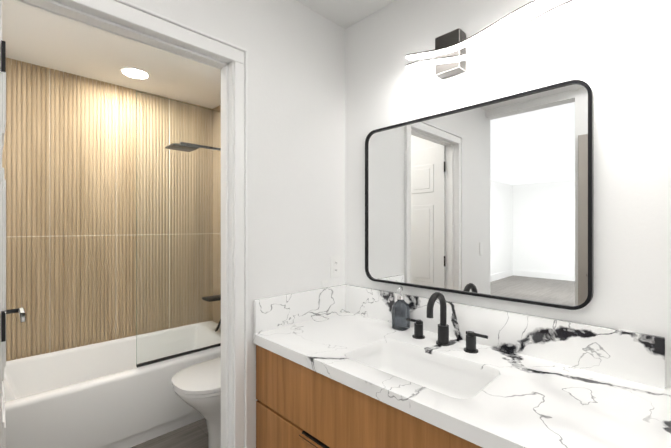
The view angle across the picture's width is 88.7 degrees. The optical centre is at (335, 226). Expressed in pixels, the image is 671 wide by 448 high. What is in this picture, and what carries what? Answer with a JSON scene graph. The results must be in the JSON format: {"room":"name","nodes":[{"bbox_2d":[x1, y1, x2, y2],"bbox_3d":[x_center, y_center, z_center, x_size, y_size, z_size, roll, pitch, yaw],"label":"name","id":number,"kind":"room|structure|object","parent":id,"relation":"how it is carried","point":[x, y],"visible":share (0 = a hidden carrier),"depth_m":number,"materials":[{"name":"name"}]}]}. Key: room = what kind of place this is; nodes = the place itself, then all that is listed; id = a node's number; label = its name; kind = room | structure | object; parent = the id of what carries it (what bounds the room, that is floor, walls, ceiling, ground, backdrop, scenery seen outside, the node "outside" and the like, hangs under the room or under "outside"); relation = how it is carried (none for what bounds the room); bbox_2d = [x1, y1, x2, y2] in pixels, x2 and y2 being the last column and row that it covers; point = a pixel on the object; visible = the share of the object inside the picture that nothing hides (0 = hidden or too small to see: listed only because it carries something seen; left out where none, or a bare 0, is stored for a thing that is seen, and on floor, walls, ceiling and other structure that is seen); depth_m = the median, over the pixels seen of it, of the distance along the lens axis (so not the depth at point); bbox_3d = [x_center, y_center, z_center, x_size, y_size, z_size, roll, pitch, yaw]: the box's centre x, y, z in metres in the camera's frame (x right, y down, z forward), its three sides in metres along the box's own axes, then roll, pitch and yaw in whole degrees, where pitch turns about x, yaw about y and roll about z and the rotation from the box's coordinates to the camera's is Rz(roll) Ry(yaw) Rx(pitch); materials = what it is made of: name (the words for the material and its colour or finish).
{"room":"bathroom","nodes":[
{"label":"bathroom","id":0,"kind":"room"},
{"bbox_2d":[11,60,210,358],"bbox_3d":[-1.848,0.110,2.719,2.000,2.440,0.206,0,0,-45],"label":"wall","id":1,"kind":"structure","parent":0,"point":[76,213],"depth_m":2.47,"materials":[{"name":"beige tile"}]},
{"bbox_2d":[2,58,212,360],"bbox_3d":[-1.717,-0.090,2.703,1.564,2.040,0.002,0,0,-45],"label":"wall tile","id":2,"kind":"structure","parent":1,"relation":"attached to","point":[119,189],"depth_m":2.61,"materials":[{"name":"beige tile"}]},
{"bbox_2d":[131,418,207,447],"bbox_3d":[-2.719,1.371,-1.305,9.100,0.080,4.900,0,0,-45],"label":"floor","id":3,"kind":"structure","parent":0,"point":[193,435],"depth_m":2.14,"materials":[{"name":"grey wood"}]},
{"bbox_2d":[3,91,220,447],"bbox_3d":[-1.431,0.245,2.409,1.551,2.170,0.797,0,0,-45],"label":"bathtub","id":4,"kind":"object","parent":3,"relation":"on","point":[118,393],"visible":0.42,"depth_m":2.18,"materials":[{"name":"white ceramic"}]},
{"bbox_2d":[172,357,220,447],"bbox_3d":[-0.595,0.908,2.114,0.756,0.843,0.450,0,0,-45],"label":"toilet","id":5,"kind":"object","parent":3,"relation":"on","point":[197,387],"visible":0.23,"depth_m":1.89,"materials":[{"name":"white ceramic"}]},
{"bbox_2d":[253,284,670,447],"bbox_3d":[0.308,0.794,1.252,0.595,1.072,1.319,0,0,-45],"label":"bathroom vanity","id":6,"kind":"object","parent":3,"relation":"on","point":[345,366],"visible":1,"depth_m":1.17,"materials":[{"name":"white stone"}]},
{"bbox_2d":[392,287,409,330],"bbox_3d":[0.301,0.376,1.585,0.070,0.192,0.070,0,0,-45],"label":"soap dispenser","id":7,"kind":"object","parent":6,"relation":"on","point":[401,308],"depth_m":1.56,"materials":[{"name":"grey glass"}]},
{"bbox_2d":[406,292,487,352],"bbox_3d":[0.402,0.365,1.350,0.144,0.214,0.350,0,0,-45],"label":"faucet","id":8,"kind":"object","parent":6,"relation":"on","point":[416,340],"depth_m":1.36,"materials":[{"name":"black metal"}]},
{"bbox_2d":[2,0,395,108],"bbox_3d":[-0.345,-1.150,1.044,2.420,0.080,4.900,0,0,-45],"label":"ceiling","id":9,"kind":"structure","parent":0,"point":[32,35],"depth_m":2.19,"materials":[{"name":"white paint"}]},
{"bbox_2d":[119,67,150,78],"bbox_3d":[-1.448,-1.106,2.485,0.196,0.008,0.196,0,0,-45],"label":"recessed light","id":10,"kind":"object","parent":9,"relation":"in","point":[134,72],"visible":1,"depth_m":2.48,"materials":[{"name":"white paint"}]},
{"bbox_2d":[126,0,344,447],"bbox_3d":[-0.734,0.110,1.223,2.120,2.440,0.100,0,0,-45],"label":"wall","id":11,"kind":"structure","parent":0,"point":[296,144],"depth_m":1.65,"materials":[{"name":"white paint"}]},
{"bbox_2d":[0,0,25,447],"bbox_3d":[-1.233,0.310,1.298,0.107,2.016,0.721,0,0,-45],"label":"door","id":12,"kind":"structure","parent":11,"relation":"in","point":[20,311],"depth_m":1.11,"materials":[{"name":"white paint"}]},
{"bbox_2d":[12,0,247,447],"bbox_3d":[-0.724,0.286,1.233,0.834,2.088,0.146,0,0,-45],"label":"door frame","id":13,"kind":"structure","parent":11,"relation":"attached to","point":[125,19],"depth_m":1.45,"materials":[{"name":"white paint"}]},
{"bbox_2d":[330,256,339,277],"bbox_3d":[0.000,0.220,1.872,0.072,0.116,0.008,0,0,-45],"label":"outlet","id":14,"kind":"object","parent":11,"relation":"attached to","point":[334,266],"visible":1,"depth_m":1.86,"materials":[{"name":"white plastic"}]},
{"bbox_2d":[345,0,670,387],"bbox_3d":[1.076,0.110,1.044,0.200,2.440,2.900,0,0,-45],"label":"wall","id":15,"kind":"structure","parent":0,"point":[615,55],"depth_m":1.15,"materials":[{"name":"white paint"}]},
{"bbox_2d":[365,80,593,309],"bbox_3d":[0.501,-0.105,1.460,0.028,0.770,0.960,0,0,-45],"label":"mirror","id":16,"kind":"object","parent":15,"relation":"attached to","point":[493,199],"visible":1,"depth_m":1.34,"materials":[{"name":"black metal"}]},
{"bbox_2d":[406,0,595,78],"bbox_3d":[0.688,-0.725,1.226,0.090,0.160,0.968,0,0,-45],"label":"sconce","id":17,"kind":"object","parent":15,"relation":"attached to","point":[450,54],"visible":1,"depth_m":1.36,"materials":[{"name":"grey metal"}]},
{"bbox_3d":[-0.899,0.110,3.085,0.136,2.440,1.020,0,0,-45],"label":"tiled wall","id":18,"kind":"structure","parent":0,"visible":0},
{"bbox_2d":[213,105,220,324],"bbox_3d":[-0.876,-0.090,2.963,0.002,2.040,0.814,0,0,-45],"label":"wall tile","id":19,"kind":"structure","parent":18,"relation":"attached to","point":[216,197],"depth_m":3.19,"materials":[{"name":"beige tile"}]}
]}

